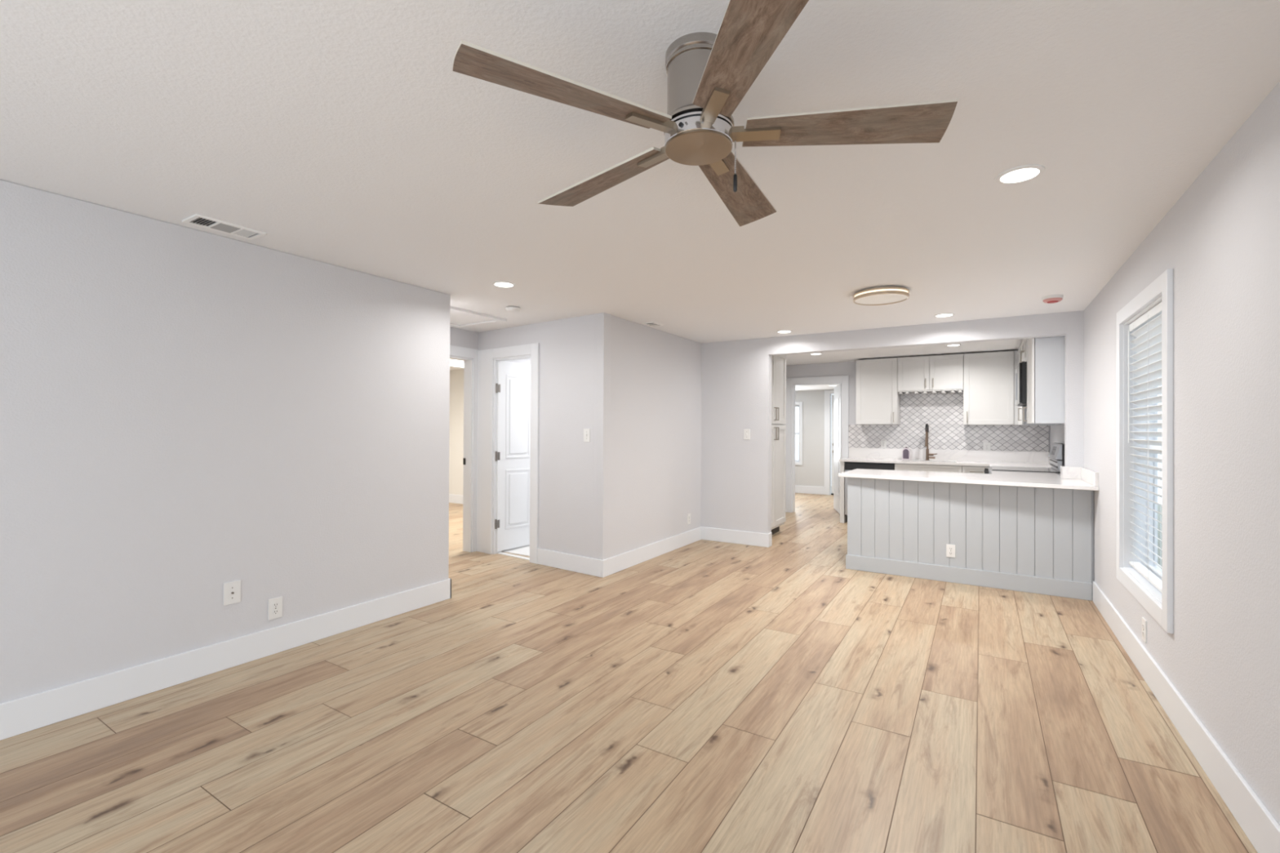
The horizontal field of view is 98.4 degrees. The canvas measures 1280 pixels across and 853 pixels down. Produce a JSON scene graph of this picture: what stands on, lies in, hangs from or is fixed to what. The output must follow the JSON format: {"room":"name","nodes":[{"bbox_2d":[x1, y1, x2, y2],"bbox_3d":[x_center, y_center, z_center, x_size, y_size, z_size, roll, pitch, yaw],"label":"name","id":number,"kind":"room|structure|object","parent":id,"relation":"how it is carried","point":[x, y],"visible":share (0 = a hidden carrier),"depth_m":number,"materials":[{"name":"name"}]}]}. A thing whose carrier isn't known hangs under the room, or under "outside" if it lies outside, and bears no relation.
{"room":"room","nodes":[
{"label":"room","id":0,"kind":"room"},
{"bbox_2d":[0,179,450,703],"bbox_3d":[-2.733,0.138,2.378,0.120,2.360,4.575,0,0,32],"label":"wall","id":1,"kind":"structure","parent":0,"point":[186,413],"depth_m":2.89,"materials":[{"name":"white paint"}]},
{"bbox_2d":[0,577,451,740],"bbox_3d":[-2.728,1.242,2.375,0.135,0.152,4.590,0,0,32],"label":"baseboard","id":2,"kind":"structure","parent":1,"relation":"attached to","point":[21,715],"depth_m":2.88,"materials":[{"name":"white paint"}]},
{"bbox_2d":[223,580,240,605],"bbox_3d":[-2.245,0.917,3.042,0.014,0.122,0.082,0,0,32],"label":"outlet","id":3,"kind":"object","parent":1,"relation":"attached to","point":[232,590],"visible":1,"depth_m":3.04,"materials":[{"name":"white plastic"}]},
{"bbox_2d":[267,596,282,620],"bbox_3d":[-2.133,1.063,3.229,0.009,0.120,0.076,0,0,32],"label":"wall outlet","id":4,"kind":"object","parent":1,"relation":"attached to","point":[275,605],"visible":1,"depth_m":3.23,"materials":[{"name":"white plastic"}]},
{"bbox_2d":[272,602,278,607],"bbox_3d":[-2.131,1.043,3.228,0.004,0.031,0.031,0,0,32],"label":"socket","id":5,"kind":"object","parent":4,"relation":"attached to","point":[274,604],"depth_m":3.23,"materials":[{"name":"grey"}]},
{"bbox_2d":[272,608,278,614],"bbox_3d":[-2.131,1.083,3.228,0.004,0.031,0.031,0,0,32],"label":"socket","id":6,"kind":"object","parent":4,"relation":"attached to","point":[275,611],"depth_m":3.23,"materials":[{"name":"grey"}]},
{"bbox_2d":[448,368,463,495],"bbox_3d":[-2.100,0.176,9.112,3.650,2.360,0.100,0,0,32],"label":"wall","id":7,"kind":"structure","parent":0,"point":[455,437],"depth_m":9.76,"materials":[{"name":"white paint"}]},
{"bbox_2d":[448,493,462,503],"bbox_3d":[-2.092,1.281,9.031,3.550,0.150,0.015,0,0,32],"label":"baseboard","id":8,"kind":"structure","parent":7,"relation":"attached to","point":[457,499],"depth_m":9.74,"materials":[{"name":"white paint"}]},
{"bbox_2d":[449,359,463,368],"bbox_3d":[-3.023,-0.916,6.635,0.120,0.210,5.100,0,0,32],"label":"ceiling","id":9,"kind":"structure","parent":7,"relation":"attached to","point":[453,363],"depth_m":7.44,"materials":[{"name":"white paint"}]},
{"bbox_2d":[449,326,530,493],"bbox_3d":[-1.836,0.161,5.952,0.120,2.360,5.200,0,0,32],"label":"wall","id":10,"kind":"structure","parent":0,"point":[458,337],"depth_m":5.83,"materials":[{"name":"white paint"}]},
{"bbox_2d":[449,345,478,551],"bbox_3d":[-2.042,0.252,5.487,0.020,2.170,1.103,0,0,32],"label":"trim","id":11,"kind":"structure","parent":10,"relation":"attached to","point":[456,351],"depth_m":5.91,"materials":[{"name":"white paint"}]},
{"bbox_2d":[478,312,610,559],"bbox_3d":[-1.053,0.162,5.517,1.867,2.360,0.100,0,0,36],"label":"wall","id":12,"kind":"structure","parent":0,"point":[566,405],"depth_m":5.16,"materials":[{"name":"white paint"}]},
{"bbox_2d":[476,342,539,564],"bbox_3d":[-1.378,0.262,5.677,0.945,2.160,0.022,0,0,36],"label":"trim","id":13,"kind":"structure","parent":12,"relation":"attached to","point":[486,357],"depth_m":5.81,"materials":[{"name":"white paint"}]},
{"bbox_2d":[494,360,530,551],"bbox_3d":[-1.356,0.311,6.045,0.049,2.021,0.581,0,0,36],"label":"door","id":14,"kind":"structure","parent":12,"relation":"in","point":[513,387],"depth_m":5.98,"materials":[{"name":"white paint"}]},
{"bbox_2d":[537,548,601,577],"bbox_3d":[-0.668,1.266,5.156,0.818,0.152,0.015,0,0,36],"label":"baseboard","id":15,"kind":"structure","parent":12,"relation":"attached to","point":[584,565],"depth_m":5.13,"materials":[{"name":"white paint"}]},
{"bbox_2d":[583,428,590,441],"bbox_3d":[-0.488,0.080,5.033,0.076,0.120,0.017,0,0,36],"label":"light switch","id":16,"kind":"object","parent":12,"relation":"attached to","point":[586,431],"visible":1,"depth_m":5.03,"materials":[{"name":"white plastic"}]},
{"bbox_2d":[0,493,1257,852],"bbox_3d":[-0.635,1.395,6.234,9.170,0.106,13.360,0,0,32],"label":"floor","id":17,"kind":"structure","parent":0,"point":[701,695],"depth_m":2.39,"materials":[{"name":"brown wood"}]},
{"bbox_2d":[771,355,786,534],"bbox_3d":[1.411,0.183,6.932,0.651,2.355,0.900,0,0,32],"label":"pantry cabinet","id":18,"kind":"object","parent":17,"relation":"on","point":[778,362],"visible":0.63,"depth_m":6.92,"materials":[{"name":"white paint"}]},
{"bbox_2d":[840,461,847,523],"bbox_3d":[3.033,0.937,8.109,0.056,0.874,0.599,0,0,32],"label":"end panel","id":19,"kind":"object","parent":17,"relation":"on","point":[843,518],"visible":0.48,"depth_m":7.86,"materials":[{"name":"white paint"}]},
{"bbox_2d":[844,462,894,515],"bbox_3d":[3.321,0.893,7.900,0.646,0.762,0.652,0,0,32],"label":"dishwasher","id":20,"kind":"object","parent":17,"relation":"on","point":[849,466],"visible":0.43,"depth_m":7.73,"materials":[{"name":"black metal"}]},
{"bbox_2d":[894,463,962,472],"bbox_3d":[3.941,0.938,7.529,0.793,0.874,0.633,0,0,32],"label":"base cabinet","id":21,"kind":"object","parent":17,"relation":"on","point":[908,467],"visible":0.2,"depth_m":7.29,"materials":[{"name":"white paint"}]},
{"bbox_2d":[845,477,1093,600],"bbox_3d":[2.945,0.921,5.097,1.846,0.874,0.759,0,0,32],"label":"peninsula base panel","id":22,"kind":"object","parent":17,"relation":"on","point":[1040,540],"visible":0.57,"depth_m":4.71,"materials":[{"name":"grey paint"}]},
{"bbox_2d":[946,543,955,557],"bbox_3d":[2.708,1.083,4.808,0.070,0.112,0.009,0,0,32],"label":"wall outlet","id":23,"kind":"object","parent":22,"relation":"attached to","point":[950,548],"visible":1,"depth_m":4.81,"materials":[{"name":"white plastic"}]},
{"bbox_2d":[838,466,1098,490],"bbox_3d":[3.027,0.417,5.288,1.912,0.135,1.535,0,0,32],"label":"countertop","id":24,"kind":"structure","parent":22,"relation":"on","point":[1070,477],"depth_m":4.83,"materials":[{"name":"white stone"}]},
{"bbox_2d":[962,465,989,473],"bbox_3d":[4.409,0.939,7.239,0.303,0.874,0.633,0,0,32],"label":"base cabinet","id":25,"kind":"object","parent":17,"relation":"on","point":[966,468],"visible":0.16,"depth_m":7.01,"materials":[{"name":"white paint"}]},
{"bbox_2d":[984,442,1064,475],"bbox_3d":[4.131,0.763,5.959,0.703,1.170,0.762,0,0,32],"label":"range","id":26,"kind":"object","parent":17,"relation":"on","point":[1056,453],"visible":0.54,"depth_m":5.76,"materials":[{"name":"silver metal"}]},
{"bbox_2d":[991,466,1060,473],"bbox_3d":[4.146,0.463,5.952,0.600,0.013,0.762,0,0,32],"label":"cooktop","id":27,"kind":"object","parent":26,"relation":"in","point":[1052,469],"depth_m":5.82,"materials":[{"name":"silver glass"}]},
{"bbox_3d":[4.684,0.938,6.760,0.636,0.874,1.158,0,0,32],"label":"base cabinet","id":28,"kind":"object","parent":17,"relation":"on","visible":0},
{"bbox_2d":[839,447,1050,467],"bbox_3d":[3.904,0.409,7.242,2.472,0.180,1.162,0,0,32],"label":"countertop","id":29,"kind":"structure","parent":28,"relation":"on","point":[945,457],"depth_m":7.53,"materials":[{"name":"white stone"}]},
{"bbox_2d":[902,447,910,459],"bbox_3d":[3.783,0.381,7.847,0.104,0.180,0.066,0,0,32],"label":"soap bottle","id":30,"kind":"object","parent":29,"relation":"on","point":[905,451],"visible":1,"depth_m":7.82,"materials":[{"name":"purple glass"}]},
{"bbox_2d":[924,423,937,460],"bbox_3d":[4.003,0.216,7.600,0.150,0.511,0.224,0,0,32],"label":"kitchen faucet","id":31,"kind":"object","parent":29,"relation":"on","point":[926,428],"visible":1,"depth_m":7.66,"materials":[{"name":"brown metal"}]},
{"bbox_2d":[0,0,1279,370],"bbox_3d":[-1.315,-1.062,5.005,9.340,0.080,10.720,0,0,32],"label":"ceiling","id":32,"kind":"structure","parent":0,"point":[344,133],"depth_m":2.02,"materials":[{"name":"white paint"}]},
{"bbox_2d":[182,213,266,239],"bbox_3d":[-2.153,-1.033,2.868,0.170,0.008,0.313,0,0,32],"label":"ceiling vent","id":33,"kind":"object","parent":32,"relation":"in","point":[197,220],"visible":1,"depth_m":2.85,"materials":[{"name":"white metal"}]},
{"bbox_2d":[449,306,506,328],"bbox_3d":[-1.782,-1.013,5.053,0.655,0.022,0.890,0,0,32],"label":"attic hatch","id":34,"kind":"object","parent":32,"relation":"attached to","point":[459,317],"visible":0.48,"depth_m":5.20,"materials":[{"name":"white paint"}]},
{"bbox_2d":[492,280,515,287],"bbox_3d":[-0.980,-1.022,3.975,0.168,0.006,0.168,0,0,32],"label":"recessed light","id":35,"kind":"object","parent":32,"relation":"in","point":[499,283],"visible":1,"depth_m":3.97,"materials":[{"name":"white plastic"}]},
{"bbox_2d":[506,306,519,312],"bbox_3d":[-1.089,-1.004,4.742,0.120,0.036,0.120,0,0,32],"label":"smoke detector","id":36,"kind":"object","parent":32,"relation":"attached to","point":[509,308],"visible":1,"depth_m":4.70,"materials":[{"name":"grey plastic"}]},
{"bbox_2d":[642,321,663,327],"bbox_3d":[0.131,-1.009,5.452,0.130,0.008,0.200,0,0,32],"label":"ceiling vent","id":37,"kind":"object","parent":32,"relation":"in","point":[652,324],"visible":1,"depth_m":5.44,"materials":[{"name":"white metal"}]},
{"bbox_2d":[452,0,957,226],"bbox_3d":[0.156,-0.844,1.565,1.281,0.379,1.274,0,0,32],"label":"ceiling fan","id":38,"kind":"object","parent":32,"relation":"hanging from","point":[708,74],"visible":1,"depth_m":1.45,"materials":[{"name":"brown wood"}]},
{"bbox_2d":[776,329,792,333],"bbox_3d":[1.523,-1.001,5.826,0.168,0.006,0.168,0,0,32],"label":"recessed light","id":39,"kind":"object","parent":32,"relation":"in","point":[781,331],"visible":1,"depth_m":5.82,"materials":[{"name":"white plastic"}]},
{"bbox_2d":[809,352,822,355],"bbox_3d":[2.397,-0.988,7.519,0.168,0.006,0.168,0,0,32],"label":"recessed light","id":40,"kind":"object","parent":32,"relation":"in","point":[814,353],"visible":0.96,"depth_m":7.50,"materials":[{"name":"white plastic"}]},
{"bbox_2d":[853,285,909,305],"bbox_3d":[1.808,-0.981,4.145,0.386,0.062,0.386,0,0,32],"label":"ceiling lamp","id":41,"kind":"object","parent":32,"relation":"attached to","point":[885,295],"visible":1,"depth_m":4.05,"materials":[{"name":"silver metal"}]},
{"bbox_2d":[854,293,907,304],"bbox_3d":[1.808,-0.961,4.145,0.370,0.022,0.370,0,0,32],"label":"diffuser","id":42,"kind":"object","parent":41,"relation":"attached to","point":[860,299],"depth_m":4.12,"materials":[{"name":"white plastic"}]},
{"bbox_2d":[933,312,955,317],"bbox_3d":[2.737,-1.000,4.965,0.168,0.006,0.168,0,0,32],"label":"recessed light","id":43,"kind":"object","parent":32,"relation":"in","point":[948,314],"visible":1,"depth_m":4.96,"materials":[{"name":"white plastic"}]},
{"bbox_2d":[946,343,961,346],"bbox_3d":[3.804,-0.986,6.697,0.168,0.006,0.168,0,0,32],"label":"recessed light","id":44,"kind":"object","parent":32,"relation":"in","point":[953,344],"visible":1,"depth_m":6.66,"materials":[{"name":"white plastic"}]},
{"bbox_2d":[995,164,1044,184],"bbox_3d":[1.540,-1.020,2.239,0.168,0.006,0.168,0,0,32],"label":"recessed light","id":45,"kind":"object","parent":32,"relation":"in","point":[1020,174],"visible":1,"depth_m":2.23,"materials":[{"name":"white plastic"}]},
{"bbox_2d":[1042,294,1063,303],"bbox_3d":[3.190,-0.982,4.267,0.132,0.047,0.132,0,0,32],"label":"smoke detector","id":46,"kind":"object","parent":32,"relation":"attached to","point":[1051,299],"visible":1,"depth_m":4.23,"materials":[{"name":"white plastic"}]},
{"bbox_2d":[592,314,702,559],"bbox_3d":[0.188,0.170,5.875,0.120,2.360,2.144,0,0,32],"label":"wall","id":47,"kind":"structure","parent":0,"point":[655,471],"depth_m":5.65,"materials":[{"name":"white paint"}]},
{"bbox_2d":[601,526,702,577],"bbox_3d":[0.203,1.273,5.774,0.015,0.152,2.044,0,0,32],"label":"baseboard","id":48,"kind":"structure","parent":47,"relation":"attached to","point":[612,565],"depth_m":5.56,"materials":[{"name":"white paint"}]},
{"bbox_2d":[687,513,690,524],"bbox_3d":[0.565,1.066,6.366,0.009,0.120,0.076,0,0,32],"label":"wall outlet","id":49,"kind":"object","parent":47,"relation":"attached to","point":[688,514],"visible":1,"depth_m":6.36,"materials":[{"name":"white plastic"}]},
{"bbox_2d":[795,390,834,494],"bbox_3d":[3.712,0.325,11.433,2.900,2.140,0.120,0,0,32],"label":"wall","id":50,"kind":"structure","parent":0,"point":[811,473],"depth_m":11.44,"materials":[{"name":"white paint"}]},
{"bbox_2d":[795,402,802,465],"bbox_3d":[3.304,0.149,11.662,0.275,1.320,0.122,0,0,32],"label":"window","id":51,"kind":"structure","parent":50,"relation":"in","point":[799,405],"depth_m":11.56,"materials":[{"name":"white paint"}]},
{"bbox_2d":[795,485,823,494],"bbox_3d":[3.147,1.316,11.695,1.465,0.155,0.015,0,0,32],"label":"baseboard","id":52,"kind":"structure","parent":50,"relation":"attached to","point":[798,489],"depth_m":11.46,"materials":[{"name":"white paint"}]},
{"bbox_2d":[824,390,834,494],"bbox_3d":[4.224,0.330,11.035,1.050,2.130,0.020,0,0,32],"label":"trim","id":53,"kind":"structure","parent":50,"relation":"attached to","point":[827,393],"depth_m":11.27,"materials":[{"name":"white paint"}]},
{"bbox_2d":[831,394,834,494],"bbox_3d":[4.253,0.373,11.071,0.800,2.045,0.092,0,0,32],"label":"door","id":54,"kind":"structure","parent":50,"relation":"in","point":[833,396],"depth_m":11.27,"materials":[{"name":"white paint"}]},
{"bbox_2d":[795,384,838,391],"bbox_3d":[3.024,-0.794,10.316,2.900,0.080,2.880,0,0,32],"label":"ceiling","id":55,"kind":"structure","parent":0,"point":[824,387],"depth_m":10.77,"materials":[{"name":"white paint"}]},
{"bbox_2d":[701,311,1066,533],"bbox_3d":[1.511,0.177,6.247,5.264,2.360,0.120,0,0,32],"label":"wall","id":56,"kind":"structure","parent":0,"point":[736,375],"depth_m":6.31,"materials":[{"name":"white paint"}]},
{"bbox_2d":[701,526,772,547],"bbox_3d":[1.121,1.281,6.458,0.828,0.152,0.115,0,0,32],"label":"baseboard","id":57,"kind":"structure","parent":56,"relation":"attached to","point":[748,538],"depth_m":6.39,"materials":[{"name":"white paint"}]},
{"bbox_2d":[743,429,750,439],"bbox_3d":[1.226,0.092,6.343,0.076,0.120,0.017,0,0,32],"label":"light switch","id":58,"kind":"object","parent":56,"relation":"attached to","point":[746,432],"visible":1,"depth_m":6.34,"materials":[{"name":"white plastic"}]},
{"bbox_2d":[784,361,1049,457],"bbox_3d":[3.147,0.197,8.469,5.053,2.360,0.120,0,0,32],"label":"wall","id":59,"kind":"structure","parent":0,"point":[846,368],"depth_m":8.49,"materials":[{"name":"white paint"}]},
{"bbox_2d":[786,375,848,512],"bbox_3d":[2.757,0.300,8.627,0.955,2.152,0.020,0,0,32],"label":"trim","id":60,"kind":"structure","parent":59,"relation":"attached to","point":[844,379],"depth_m":8.77,"materials":[{"name":"white paint"}]},
{"bbox_2d":[833,384,841,514],"bbox_3d":[3.198,0.353,8.906,0.051,2.028,0.750,0,0,11],"label":"door","id":61,"kind":"structure","parent":59,"relation":"in","point":[837,389],"depth_m":8.86,"materials":[{"name":"white paint"}]},
{"bbox_2d":[856,357,900,424],"bbox_3d":[3.450,-0.498,8.008,0.551,0.938,0.353,0,0,32],"label":"upper cabinet","id":62,"kind":"object","parent":59,"relation":"attached to","point":[877,396],"visible":0.96,"depth_m":7.89,"materials":[{"name":"white paint"}]},
{"bbox_2d":[897,353,963,391],"bbox_3d":[4.026,-0.730,7.654,0.795,0.473,0.353,0,0,32],"label":"upper cabinet","id":63,"kind":"object","parent":59,"relation":"attached to","point":[936,372],"visible":0.96,"depth_m":7.52,"materials":[{"name":"white paint"}]},
{"bbox_2d":[897,389,963,395],"bbox_3d":[4.031,-0.476,7.664,0.789,0.033,0.290,0,0,32],"label":"stemware rack","id":64,"kind":"object","parent":63,"relation":"attached to","point":[952,391],"visible":0.98,"depth_m":7.59,"materials":[{"name":"white paint"}]},
{"bbox_2d":[848,391,1048,451],"bbox_3d":[4.210,-0.081,7.736,2.453,0.807,0.011,0,0,32],"label":"tile backsplash","id":65,"kind":"structure","parent":59,"relation":"attached to","point":[943,413],"depth_m":7.72,"materials":[{"name":"white tile"}]},
{"bbox_2d":[880,440,886,448],"bbox_3d":[3.580,0.262,8.111,0.075,0.110,0.009,0,0,32],"label":"wall outlet","id":66,"kind":"object","parent":65,"relation":"attached to","point":[883,443],"visible":1,"depth_m":8.11,"materials":[{"name":"white plastic"}]},
{"bbox_2d":[982,442,991,450],"bbox_3d":[4.673,0.273,7.436,0.085,0.115,0.009,0,0,32],"label":"wall outlet","id":67,"kind":"object","parent":65,"relation":"attached to","point":[986,446],"visible":1,"depth_m":7.43,"materials":[{"name":"white plastic"}]},
{"bbox_2d":[963,350,1017,425],"bbox_3d":[4.769,-0.493,7.193,0.950,0.945,0.353,0,0,32],"label":"upper cabinet","id":68,"kind":"object","parent":59,"relation":"attached to","point":[988,378],"visible":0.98,"depth_m":7.17,"materials":[{"name":"white paint"}]},
{"bbox_2d":[1064,310,1084,466],"bbox_3d":[3.800,0.181,4.833,0.119,2.360,0.120,0,0,32],"label":"wall pier","id":69,"kind":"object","parent":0,"point":[1074,336],"visible":0.57,"depth_m":4.79,"materials":[{"name":"white paint"}]},
{"bbox_2d":[1049,81,1279,825],"bbox_3d":[2.601,0.164,2.635,0.150,2.360,10.620,0,0,32],"label":"wall","id":70,"kind":"structure","parent":0,"point":[1220,240],"depth_m":2.03,"materials":[{"name":"white paint"}]},
{"bbox_2d":[1020,338,1026,362],"bbox_3d":[4.283,-0.818,5.871,0.388,0.313,0.758,0,0,32],"label":"upper cabinet","id":71,"kind":"object","parent":70,"relation":"attached to","point":[1024,353],"visible":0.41,"depth_m":5.93,"materials":[{"name":"grey paint"}]},
{"bbox_2d":[1015,361,1026,406],"bbox_3d":[4.265,-0.446,5.879,0.425,0.428,0.748,0,0,32],"label":"microwave","id":72,"kind":"object","parent":71,"relation":"attached to","point":[1021,370],"visible":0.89,"depth_m":5.67,"materials":[{"name":"black plastic"}]},
{"bbox_2d":[1017,342,1061,425],"bbox_3d":[4.710,-0.493,6.563,0.388,0.953,0.868,0,0,32],"label":"upper cabinet","id":73,"kind":"object","parent":70,"relation":"attached to","point":[1020,422],"visible":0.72,"depth_m":6.36,"materials":[{"name":"grey paint"}]},
{"bbox_2d":[1022,336,1064,424],"bbox_3d":[3.902,-0.503,5.256,0.388,0.953,0.680,0,0,32],"label":"upper cabinet","id":74,"kind":"object","parent":70,"relation":"attached to","point":[1045,355],"visible":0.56,"depth_m":5.00,"materials":[{"name":"grey paint"}]},
{"bbox_2d":[1142,617,1146,643],"bbox_3d":[2.716,1.096,2.974,0.009,0.120,0.076,0,0,32],"label":"wall outlet","id":75,"kind":"object","parent":70,"relation":"attached to","point":[1144,620],"visible":1,"depth_m":2.96,"materials":[{"name":"white plastic"}]},
{"bbox_2d":[1116,268,1173,633],"bbox_3d":[2.801,0.116,2.982,0.170,1.680,1.120,0,0,32],"label":"window","id":76,"kind":"structure","parent":70,"relation":"in","point":[1159,605],"depth_m":3.32,"materials":[{"name":"white paint"}]},
{"bbox_2d":[1128,302,1161,592],"bbox_3d":[2.783,0.105,2.994,0.064,1.472,0.926,0,0,32],"label":"window blind","id":77,"kind":"object","parent":76,"relation":"attached to","point":[1147,329],"visible":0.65,"depth_m":3.10,"materials":[{"name":"white plastic"}]},
{"bbox_2d":[1092,581,1279,852],"bbox_3d":[1.627,1.253,1.218,0.015,0.158,7.200,0,0,32],"label":"baseboard","id":78,"kind":"structure","parent":70,"relation":"attached to","point":[1258,824],"depth_m":2.16,"materials":[{"name":"white paint"}]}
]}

